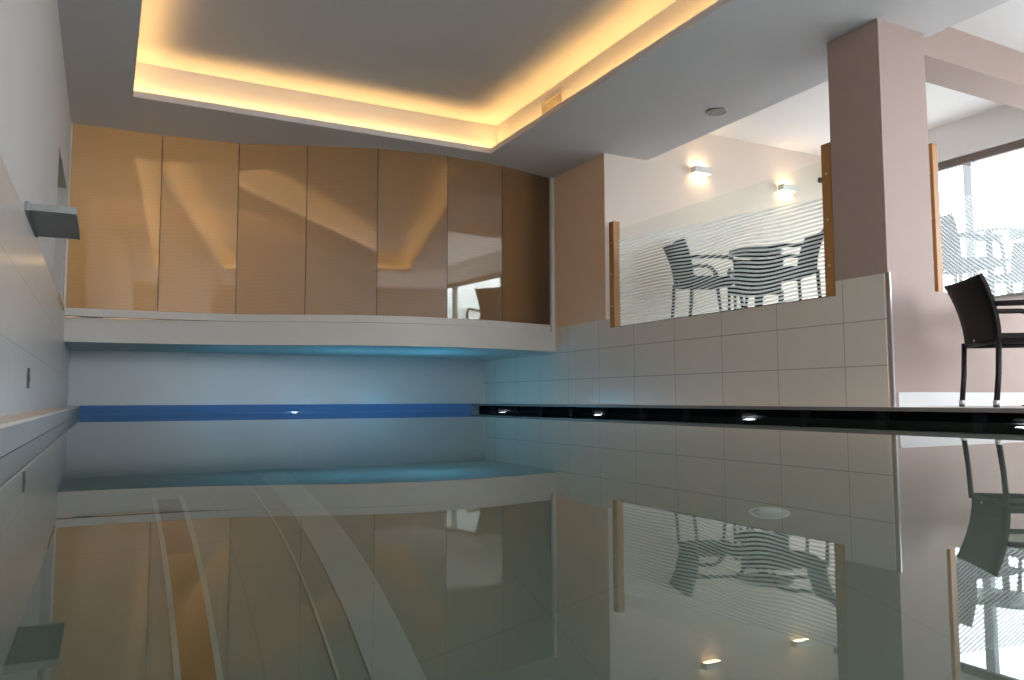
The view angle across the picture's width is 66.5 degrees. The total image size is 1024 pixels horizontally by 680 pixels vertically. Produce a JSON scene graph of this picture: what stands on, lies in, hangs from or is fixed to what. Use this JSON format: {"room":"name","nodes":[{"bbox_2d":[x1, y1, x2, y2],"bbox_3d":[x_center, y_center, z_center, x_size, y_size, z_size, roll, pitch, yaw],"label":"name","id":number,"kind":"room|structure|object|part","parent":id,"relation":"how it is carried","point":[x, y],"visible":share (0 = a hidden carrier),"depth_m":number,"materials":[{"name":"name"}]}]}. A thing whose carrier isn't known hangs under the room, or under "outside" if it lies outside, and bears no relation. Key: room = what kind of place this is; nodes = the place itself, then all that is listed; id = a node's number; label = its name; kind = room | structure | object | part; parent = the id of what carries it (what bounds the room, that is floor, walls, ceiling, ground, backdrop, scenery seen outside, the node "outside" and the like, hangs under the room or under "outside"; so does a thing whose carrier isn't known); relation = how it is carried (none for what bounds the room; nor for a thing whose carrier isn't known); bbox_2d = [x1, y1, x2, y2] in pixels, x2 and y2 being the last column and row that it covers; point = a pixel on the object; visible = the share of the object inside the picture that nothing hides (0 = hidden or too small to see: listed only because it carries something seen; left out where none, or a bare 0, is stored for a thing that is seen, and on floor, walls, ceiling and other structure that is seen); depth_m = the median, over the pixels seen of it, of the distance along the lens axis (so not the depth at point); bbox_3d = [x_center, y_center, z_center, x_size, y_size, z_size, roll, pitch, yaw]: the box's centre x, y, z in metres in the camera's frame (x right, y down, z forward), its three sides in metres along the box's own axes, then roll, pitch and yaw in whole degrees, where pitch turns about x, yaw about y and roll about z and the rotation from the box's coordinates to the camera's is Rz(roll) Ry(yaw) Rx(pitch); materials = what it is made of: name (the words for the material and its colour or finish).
{"room":"spa","nodes":[
{"label":"spa","id":0,"kind":"room"},
{"bbox_2d":[0,0,73,316],"bbox_3d":[-2.519,-1.048,3.740,0.400,3.550,14.000,2,-5,-27],"label":"wall","id":1,"kind":"structure","parent":0,"point":[35,119],"depth_m":3.89,"materials":[{"name":"white paint"}]},
{"bbox_2d":[0,155,68,415],"bbox_3d":[-1.873,-0.158,2.879,0.012,0.879,12.000,2,-5,-27],"label":"wall","id":2,"kind":"structure","parent":1,"relation":"attached to","point":[32,315],"depth_m":3.60,"materials":[{"name":"white paint"}]},
{"bbox_2d":[27,368,29,387],"bbox_3d":[-2.352,0.186,3.800,0.012,0.098,0.044,2,-5,-27],"label":"wall plate","id":3,"kind":"object","parent":2,"relation":"attached to","point":[28,369],"visible":1,"depth_m":3.78,"materials":[{"name":"grey plastic"}]},
{"bbox_2d":[24,201,79,239],"bbox_3d":[-2.243,-0.576,3.832,0.204,0.042,0.660,2,-5,-27],"label":"wall lamp","id":4,"kind":"object","parent":1,"relation":"attached to","point":[52,221],"visible":1,"depth_m":3.74,"materials":[{"name":"silver metal"}]},
{"bbox_3d":[-2.325,-0.579,3.789,0.018,0.042,0.660,2,-5,-27],"label":"wall plate","id":5,"kind":"part","parent":4,"relation":"part of","materials":[{"name":"silver metal"}]},
{"bbox_2d":[58,292,63,310],"bbox_3d":[-3.681,-0.311,6.351,0.038,0.053,0.890,2,-5,-27],"label":"trim","id":6,"kind":"structure","parent":1,"relation":"attached to","point":[59,295],"depth_m":6.27,"materials":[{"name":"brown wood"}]},
{"bbox_2d":[1,416,74,457],"bbox_3d":[-0.127,1.076,4.591,4.756,1.230,10.620,2,-5,-27],"label":"wall","id":7,"kind":"structure","parent":0,"point":[74,416],"depth_m":2.56,"materials":[{"name":"tile"}]},
{"bbox_2d":[479,406,1023,423],"bbox_3d":[1.929,0.539,5.709,0.113,0.062,10.380,2,-5,-27],"label":"pool edge","id":8,"kind":"object","parent":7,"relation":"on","point":[950,417],"visible":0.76,"depth_m":5.47,"materials":[{"name":"black"}]},
{"bbox_2d":[0,407,78,457],"bbox_3d":[-1.843,0.502,2.843,0.170,0.421,12.000,2,-5,-27],"label":"wall","id":9,"kind":"structure","parent":0,"point":[13,437],"depth_m":2.63,"materials":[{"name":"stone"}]},
{"bbox_2d":[0,406,79,428],"bbox_3d":[0.160,0.543,3.889,4.690,0.385,12.000,2,-5,-27],"label":"floor","id":10,"kind":"structure","parent":0,"point":[9,420],"depth_m":3.02,"materials":[{"name":"grey tile"}]},
{"bbox_2d":[114,312,281,320],"bbox_3d":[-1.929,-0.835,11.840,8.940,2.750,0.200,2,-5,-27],"label":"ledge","id":11,"kind":"structure","parent":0,"point":[189,312],"depth_m":10.20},
{"bbox_2d":[67,350,484,413],"bbox_3d":[-2.552,1.182,9.321,5.240,2.050,0.200,2,-5,-27],"label":"wall","id":12,"kind":"structure","parent":0,"point":[95,377],"depth_m":9.08,"materials":[{"name":"white paint"}]},
{"bbox_2d":[79,403,471,413],"bbox_3d":[-2.536,0.805,9.234,4.516,0.088,0.020,2,-5,-27],"label":"board","id":13,"kind":"object","parent":12,"relation":"attached to","point":[88,409],"visible":0.86,"depth_m":9.05,"materials":[{"name":"blue tile"}]},
{"bbox_2d":[57,0,1009,177],"bbox_3d":[-0.088,-2.447,5.009,5.790,0.580,14.200,2,-5,-27],"label":"ceiling","id":14,"kind":"structure","parent":0,"point":[463,79],"depth_m":6.43,"materials":[{"name":"white paint"}]},
{"bbox_2d":[541,90,562,114],"bbox_3d":[0.369,-2.182,7.208,0.012,0.120,0.380,2,-5,-27],"label":"ceiling vent","id":15,"kind":"object","parent":14,"relation":"in","point":[557,98],"visible":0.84,"depth_m":7.21,"materials":[{"name":"beige metal"}]},
{"bbox_2d":[706,107,727,115],"bbox_3d":[1.807,-2.014,6.896,0.188,0.010,0.188,2,-5,-27],"label":"ceiling speaker","id":16,"kind":"object","parent":14,"relation":"attached to","point":[717,111],"visible":1,"depth_m":6.88,"materials":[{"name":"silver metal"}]},
{"bbox_2d":[709,109,724,114],"bbox_3d":[1.807,-2.012,6.895,0.136,0.004,0.136,-2,-5,22],"label":"grille","id":17,"kind":"object","parent":16,"relation":"attached to","point":[711,111],"depth_m":6.88,"materials":[{"name":"silver metal"}]},
{"bbox_2d":[554,153,605,327],"bbox_3d":[-0.037,-0.911,10.094,0.203,1.735,4.648,2,-5,-27],"label":"wall pier","id":18,"kind":"object","parent":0,"point":[579,205],"visible":0.39,"depth_m":8.40,"materials":[{"name":"paint"}]},
{"bbox_2d":[485,273,889,406],"bbox_3d":[1.092,0.219,7.830,0.180,0.893,6.140,2,-5,-27],"label":"wall","id":19,"kind":"structure","parent":0,"point":[833,350],"depth_m":6.35,"materials":[{"name":"beige tile"}]},
{"bbox_2d":[609,221,620,327],"bbox_3d":[1.037,-0.659,7.886,0.084,1.077,0.080,2,-5,-27],"label":"wooden post","id":20,"kind":"object","parent":19,"relation":"on","point":[614,226],"visible":0.94,"depth_m":7.86,"materials":[{"name":"brown wood"}]},
{"bbox_2d":[618,198,825,326],"bbox_3d":[1.651,-0.706,6.691,0.028,0.985,2.538,2,-5,-27],"label":"glass railing","id":21,"kind":"object","parent":19,"relation":"on","point":[817,200],"visible":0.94,"depth_m":6.48,"materials":[{"name":"clear glass"}]},
{"bbox_2d":[821,142,835,296],"bbox_3d":[2.266,-0.851,5.541,0.084,1.097,0.080,2,-5,-27],"label":"wooden post","id":22,"kind":"object","parent":19,"relation":"on","point":[830,287],"visible":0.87,"depth_m":5.52,"materials":[{"name":"brown wood"}]},
{"bbox_2d":[888,272,895,406],"bbox_3d":[2.457,-0.006,5.050,0.010,0.873,0.012,2,-5,-27],"label":"trim","id":23,"kind":"structure","parent":19,"relation":"attached to","point":[889,273],"depth_m":5.05,"materials":[{"name":"silver metal"}]},
{"bbox_2d":[604,134,825,324],"bbox_3d":[2.522,-1.115,8.988,3.701,2.650,0.300,2,-5,-27],"label":"wall","id":24,"kind":"structure","parent":0,"point":[659,193],"depth_m":8.64,"materials":[{"name":"beige paint"}]},
{"bbox_2d":[690,165,711,175],"bbox_3d":[2.080,-1.861,8.591,0.230,0.070,0.095,2,-5,-27],"label":"wall lamp","id":25,"kind":"object","parent":24,"relation":"attached to","point":[700,170],"visible":1,"depth_m":8.56,"materials":[{"name":"white paint"}]},
{"bbox_2d":[777,183,797,192],"bbox_3d":[3.242,-1.783,9.193,0.230,0.070,0.095,2,-5,-27],"label":"wall lamp","id":26,"kind":"object","parent":24,"relation":"attached to","point":[783,187],"visible":1,"depth_m":9.16,"materials":[{"name":"white paint"}]},
{"bbox_2d":[472,404,1023,412],"bbox_3d":[3.946,1.210,5.876,3.900,1.435,12.100,2,-5,-27],"label":"floor","id":27,"kind":"structure","parent":0,"point":[984,409],"depth_m":5.31,"materials":[{"name":"tile"}]},
{"bbox_2d":[944,273,1023,407],"bbox_3d":[3.041,0.012,4.715,0.642,0.782,0.529,-1,-4,8],"label":"rattan armchair","id":28,"kind":"object","parent":27,"relation":"on","point":[972,298],"visible":1,"depth_m":4.68,"materials":[{"name":"black wicker"}]},
{"bbox_3d":[2.867,0.219,4.963,0.060,0.392,0.031,-1,-4,8],"label":"leg","id":29,"kind":"part","parent":28,"relation":"part of","materials":[{"name":"brown metal"}]},
{"bbox_3d":[2.795,-0.176,4.766,0.147,0.398,0.515,-1,-4,8],"label":"backrest","id":30,"kind":"part","parent":28,"relation":"part of","materials":[{"name":"wicker"}]},
{"bbox_3d":[3.075,0.018,4.709,0.478,0.032,0.502,-1,-4,8],"label":"seat frame","id":31,"kind":"part","parent":28,"relation":"part of","materials":[{"name":"brown metal"}]},
{"bbox_3d":[2.798,0.184,4.500,0.060,0.392,0.031,-1,-4,8],"label":"leg","id":32,"kind":"part","parent":28,"relation":"part of","materials":[{"name":"brown metal"}]},
{"bbox_3d":[3.031,-0.159,4.482,0.466,0.154,0.041,-1,-4,8],"label":"armrest","id":33,"kind":"part","parent":28,"relation":"part of","materials":[{"name":"brown metal"}]},
{"bbox_3d":[3.103,-0.123,4.963,0.466,0.154,0.041,-1,-4,8],"label":"armrest","id":34,"kind":"part","parent":28,"relation":"part of","materials":[{"name":"brown metal"}]},
{"bbox_3d":[3.085,0.000,4.709,0.455,0.054,0.453,-1,-4,8],"label":"seat","id":35,"kind":"part","parent":28,"relation":"part of","materials":[{"name":"wicker"}]},
{"bbox_2d":[993,292,1023,405],"bbox_3d":[3.559,0.071,5.117,0.800,0.722,0.800,2,-5,-27],"label":"round table","id":36,"kind":"object","parent":27,"relation":"on","point":[1020,295],"visible":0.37,"depth_m":5.05,"materials":[{"name":"grey glass"}]},
{"bbox_2d":[708,0,1023,155],"bbox_3d":[3.874,-2.302,7.073,3.150,0.580,14.200,2,-5,-27],"label":"ceiling","id":37,"kind":"structure","parent":0,"point":[800,122],"depth_m":8.01,"materials":[{"name":"white paint"}]},
{"bbox_2d":[924,27,1023,109],"bbox_3d":[3.984,-2.333,6.674,3.125,0.320,0.330,2,-5,-27],"label":"beam","id":38,"kind":"structure","parent":37,"relation":"attached to","point":[957,60],"depth_m":6.49,"materials":[{"name":"beige paint"}]},
{"bbox_2d":[827,18,1023,406],"bbox_3d":[3.943,-0.787,6.127,3.602,2.605,0.412,2,-5,-27],"label":"wall pillar","id":39,"kind":"structure","parent":0,"point":[880,172],"depth_m":5.28,"materials":[{"name":"beige paint"}]},
{"bbox_2d":[928,143,943,291],"bbox_3d":[2.964,-0.855,5.488,0.064,1.061,0.060,2,-5,-27],"label":"wooden post","id":40,"kind":"object","parent":39,"relation":"on","point":[933,154],"visible":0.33,"depth_m":5.46,"materials":[{"name":"brown wood"}]},
{"bbox_2d":[897,392,1023,406],"bbox_3d":[4.015,0.443,5.846,3.455,0.097,0.042,2,-5,-27],"label":"baseboard","id":41,"kind":"structure","parent":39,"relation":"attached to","point":[905,399],"depth_m":5.28,"materials":[{"name":"white paint"}]},
{"bbox_2d":[939,192,1023,295],"bbox_3d":[4.229,-0.760,6.143,2.780,0.965,0.028,2,-5,-27],"label":"glass railing","id":42,"kind":"object","parent":39,"relation":"on","point":[946,194],"visible":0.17,"depth_m":5.76,"materials":[{"name":"clear glass"}]},
{"bbox_2d":[928,105,1023,162],"bbox_3d":[5.140,-0.767,7.730,0.200,3.550,14.000,2,-5,-27],"label":"wall","id":43,"kind":"structure","parent":0,"point":[1004,124],"depth_m":8.14,"materials":[{"name":"white paint"}]},
{"bbox_2d":[938,139,1023,276],"bbox_3d":[4.852,-1.060,8.281,0.080,1.820,2.760,2,-5,-27],"label":"window","id":44,"kind":"structure","parent":43,"relation":"in","point":[967,162],"depth_m":8.25,"materials":[{"name":"brown"}]},
{"bbox_3d":[0.010,0.047,8.273,8.740,0.240,7.780,2,-5,-27],"label":"platform","id":45,"kind":"object","parent":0,"visible":0},
{"bbox_2d":[64,317,554,358],"bbox_3d":[-2.036,-0.002,8.414,4.860,0.226,2.102,2,-5,-27],"label":"ledge","id":46,"kind":"object","parent":45,"relation":"on","point":[403,340],"visible":0.99,"depth_m":7.69,"materials":[{"name":"white paint"}]},
{"bbox_2d":[64,122,554,331],"bbox_3d":[-1.729,-1.045,7.866,4.868,1.770,0.431,2,-5,-21],"label":"glass wall","id":47,"kind":"structure","parent":46,"relation":"on","point":[171,227],"depth_m":7.72,"materials":[{"name":"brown glass"}]},
{"bbox_3d":[-3.681,-1.125,7.246,0.756,1.693,0.012,2,-5,-25],"label":"glass panel","id":48,"kind":"part","parent":47,"relation":"part of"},
{"bbox_3d":[-3.014,-1.106,7.532,0.685,1.693,0.012,1,-5,-21],"label":"glass panel","id":49,"kind":"part","parent":47,"relation":"part of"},
{"bbox_3d":[-2.364,-1.095,7.696,0.651,1.693,0.012,0,-4,-7],"label":"glass panel","id":50,"kind":"part","parent":47,"relation":"part of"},
{"bbox_3d":[-1.747,-0.204,7.795,4.816,0.070,0.429,2,-5,-22],"label":"rail","id":51,"kind":"part","parent":47,"relation":"part of","materials":[{"name":"white paint"}]},
{"bbox_3d":[-1.693,-1.091,7.781,0.689,1.693,0.012,0,-4,-7],"label":"glass panel","id":52,"kind":"part","parent":47,"relation":"part of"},
{"bbox_3d":[-1.010,-1.079,7.951,0.720,1.693,0.012,1,-5,-20],"label":"glass panel","id":53,"kind":"part","parent":47,"relation":"part of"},
{"bbox_3d":[-0.390,-1.058,8.252,0.656,1.693,0.012,3,-5,-32],"label":"glass panel","id":54,"kind":"part","parent":47,"relation":"part of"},
{"bbox_3d":[0.158,-1.029,8.663,0.711,1.693,0.012,4,-6,-42],"label":"glass panel","id":55,"kind":"part","parent":47,"relation":"part of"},
{"bbox_2d":[663,239,743,316],"bbox_3d":[1.809,-0.536,7.419,0.642,0.782,0.529,0,-4,-9],"label":"rattan armchair","id":56,"kind":"object","parent":45,"relation":"on","point":[682,239],"visible":0.34,"depth_m":7.30,"materials":[{"name":"black wicker"}]},
{"bbox_3d":[1.566,-0.334,7.605,0.060,0.392,0.031,0,-4,-9],"label":"leg","id":57,"kind":"part","parent":56,"relation":"part of","materials":[{"name":"brown metal"}]},
{"bbox_3d":[1.563,-0.729,7.397,0.147,0.398,0.515,0,-4,-9],"label":"backrest","id":58,"kind":"part","parent":56,"relation":"part of","materials":[{"name":"wicker"}]},
{"bbox_3d":[1.636,-0.369,7.142,0.060,0.392,0.031,0,-4,-9],"label":"leg","id":59,"kind":"part","parent":56,"relation":"part of","materials":[{"name":"black wicker"}]},
{"bbox_3d":[1.799,-0.670,7.675,0.466,0.154,0.041,0,-4,-9],"label":"armrest","id":60,"kind":"part","parent":56,"relation":"part of","materials":[{"name":"black wicker"}]},
{"bbox_3d":[1.853,-0.548,7.427,0.455,0.054,0.453,0,-4,-9],"label":"seat","id":61,"kind":"part","parent":56,"relation":"part of","materials":[{"name":"wicker"}]},
{"bbox_3d":[1.843,-0.530,7.424,0.478,0.032,0.502,0,-4,-9],"label":"seat frame","id":62,"kind":"part","parent":56,"relation":"part of","materials":[{"name":"black wicker"}]},
{"bbox_3d":[1.871,-0.707,7.194,0.466,0.154,0.041,0,-4,-9],"label":"armrest","id":63,"kind":"part","parent":56,"relation":"part of","materials":[{"name":"black wicker"}]},
{"bbox_3d":[2.044,-0.402,7.688,0.090,0.538,0.031,0,-4,-9],"label":"leg","id":64,"kind":"part","parent":56,"relation":"part of","materials":[{"name":"black wicker"}]},
{"bbox_3d":[2.116,-0.438,7.215,0.090,0.538,0.031,0,-4,-9],"label":"leg","id":65,"kind":"part","parent":56,"relation":"part of","materials":[{"name":"black wicker"}]},
{"bbox_2d":[727,258,783,309],"bbox_3d":[2.492,-0.497,7.958,0.529,0.782,0.642,-2,-5,22],"label":"rattan armchair","id":66,"kind":"object","parent":45,"relation":"on","point":[773,258],"visible":0.15,"depth_m":8.13,"materials":[{"name":"black wicker"}]},
{"bbox_3d":[2.475,-0.512,7.918,0.453,0.054,0.455,-2,-5,22],"label":"seat","id":67,"kind":"part","parent":66,"relation":"part of","materials":[{"name":"wicker"}]},
{"bbox_3d":[2.479,-0.493,7.926,0.502,0.032,0.478,-2,-5,22],"label":"seat frame","id":68,"kind":"part","parent":66,"relation":"part of","materials":[{"name":"black wicker"}]},
{"bbox_3d":[2.586,-0.671,8.201,0.515,0.398,0.147,-2,-5,22],"label":"backrest","id":69,"kind":"part","parent":66,"relation":"part of","materials":[{"name":"wicker"}]},
{"bbox_3d":[2.610,-0.410,7.605,0.031,0.538,0.090,-2,-5,22],"label":"leg","id":70,"kind":"part","parent":66,"relation":"part of","materials":[{"name":"black wicker"}]},
{"bbox_2d":[729,247,784,305],"bbox_3d":[2.362,-0.500,7.521,0.520,0.722,0.520,2,-5,-27],"label":"round table","id":71,"kind":"object","parent":45,"relation":"on","point":[746,247],"visible":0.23,"depth_m":7.49,"materials":[{"name":"grey glass"}]},
{"bbox_2d":[744,229,823,307],"bbox_3d":[2.416,-0.577,6.900,0.642,0.782,0.529,0,-4,1],"label":"rattan armchair","id":72,"kind":"object","parent":45,"relation":"on","point":[823,229],"visible":0.38,"depth_m":6.81,"materials":[{"name":"black wicker"}]},
{"bbox_3d":[2.148,-0.444,7.137,0.090,0.538,0.031,0,-4,1],"label":"leg","id":73,"kind":"part","parent":72,"relation":"part of","materials":[{"name":"black wicker"}]},
{"bbox_3d":[2.136,-0.480,6.659,0.090,0.538,0.031,0,-4,1],"label":"leg","id":74,"kind":"part","parent":72,"relation":"part of","materials":[{"name":"black wicker"}]},
{"bbox_3d":[2.394,-0.711,7.155,0.466,0.154,0.041,0,-4,1],"label":"armrest","id":75,"kind":"part","parent":72,"relation":"part of","materials":[{"name":"black wicker"}]},
{"bbox_3d":[2.370,-0.589,6.902,0.455,0.054,0.453,0,-4,1],"label":"seat","id":76,"kind":"part","parent":72,"relation":"part of","materials":[{"name":"wicker"}]},
{"bbox_3d":[2.381,-0.571,6.900,0.478,0.032,0.502,0,-4,1],"label":"seat frame","id":77,"kind":"part","parent":72,"relation":"part of","materials":[{"name":"black wicker"}]},
{"bbox_3d":[2.382,-0.748,6.669,0.466,0.154,0.041,0,-4,1],"label":"armrest","id":78,"kind":"part","parent":72,"relation":"part of","materials":[{"name":"black wicker"}]},
{"bbox_3d":[2.633,-0.374,7.115,0.060,0.392,0.031,0,-4,1],"label":"leg","id":79,"kind":"part","parent":72,"relation":"part of","materials":[{"name":"black wicker"}]},
{"bbox_3d":[2.663,-0.770,6.908,0.147,0.398,0.515,0,-4,1],"label":"backrest","id":80,"kind":"part","parent":72,"relation":"part of","materials":[{"name":"wicker"}]},
{"bbox_3d":[2.621,-0.410,6.646,0.060,0.392,0.031,0,-4,1],"label":"leg","id":81,"kind":"part","parent":72,"relation":"part of","materials":[{"name":"black wicker"}]},
{"bbox_2d":[940,213,1009,293],"bbox_3d":[3.712,-0.608,6.541,0.642,0.782,0.529,1,-5,-18],"label":"rattan armchair","id":82,"kind":"object","parent":45,"relation":"on","point":[951,213],"visible":0.24,"depth_m":6.34,"materials":[{"name":"black wicker"}]},
{"bbox_3d":[3.475,-0.804,6.481,0.147,0.398,0.515,1,-5,-18],"label":"backrest","id":83,"kind":"part","parent":82,"relation":"part of","materials":[{"name":"wicker"}]},
{"bbox_3d":[3.583,-0.444,6.240,0.060,0.392,0.031,1,-5,-18],"label":"leg","id":84,"kind":"part","parent":82,"relation":"part of","materials":[{"name":"black wicker"}]},
{"bbox_3d":[3.755,-0.619,6.556,0.455,0.054,0.453,1,-5,-18],"label":"seat","id":85,"kind":"part","parent":82,"relation":"part of","materials":[{"name":"wicker"}]},
{"bbox_3d":[3.745,-0.601,6.551,0.478,0.032,0.502,1,-5,-18],"label":"seat frame","id":86,"kind":"part","parent":82,"relation":"part of","materials":[{"name":"black wicker"}]},
{"bbox_3d":[3.811,-0.778,6.329,0.466,0.154,0.041,1,-5,-18],"label":"armrest","id":87,"kind":"part","parent":82,"relation":"part of","materials":[{"name":"black wicker"}]},
{"bbox_3d":[4.046,-0.506,6.387,0.090,0.538,0.031,1,-5,-18],"label":"leg","id":88,"kind":"part","parent":82,"relation":"part of","materials":[{"name":"black wicker"}]},
{"bbox_2d":[960,227,1023,295],"bbox_3d":[4.177,-0.559,6.813,0.680,0.722,0.680,2,-5,-27],"label":"round table","id":89,"kind":"object","parent":45,"relation":"on","point":[995,227],"visible":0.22,"depth_m":6.79,"materials":[{"name":"grey glass"}]},
{"bbox_2d":[973,242,1023,292],"bbox_3d":[4.614,-0.568,7.098,0.642,0.782,0.529,1,-5,-20],"label":"rattan armchair","id":90,"kind":"object","parent":45,"relation":"on","point":[1013,242],"visible":0.16,"depth_m":7.33,"materials":[{"name":"black wicker"}]},
{"bbox_3d":[4.572,-0.581,7.084,0.455,0.054,0.453,1,-5,-20],"label":"seat","id":91,"kind":"part","parent":90,"relation":"part of","materials":[{"name":"wicker"}]},
{"bbox_3d":[4.582,-0.563,7.086,0.478,0.032,0.502,1,-5,-20],"label":"seat frame","id":92,"kind":"part","parent":90,"relation":"part of","materials":[{"name":"black wicker"}]},
{"bbox_3d":[4.848,-0.754,7.196,0.147,0.398,0.515,1,-5,-20],"label":"backrest","id":93,"kind":"part","parent":90,"relation":"part of","materials":[{"name":"wicker"}]},
{"bbox_3d":[4.437,-0.478,6.772,0.090,0.538,0.031,1,-5,-20],"label":"leg","id":94,"kind":"part","parent":90,"relation":"part of","materials":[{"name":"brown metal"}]},
{"bbox_3d":[-0.121,1.765,4.552,4.736,0.150,10.600,2,-5,-27],"label":"floor","id":95,"kind":"structure","parent":0,"visible":0},
{"bbox_2d":[0,410,1023,679],"bbox_3d":[-0.132,1.097,4.598,4.524,1.210,10.408,2,-5,-27],"label":"pool water","id":96,"kind":"object","parent":95,"relation":"in","point":[432,544],"visible":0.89,"depth_m":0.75,"materials":[{"name":"clear liquid"}]}
]}

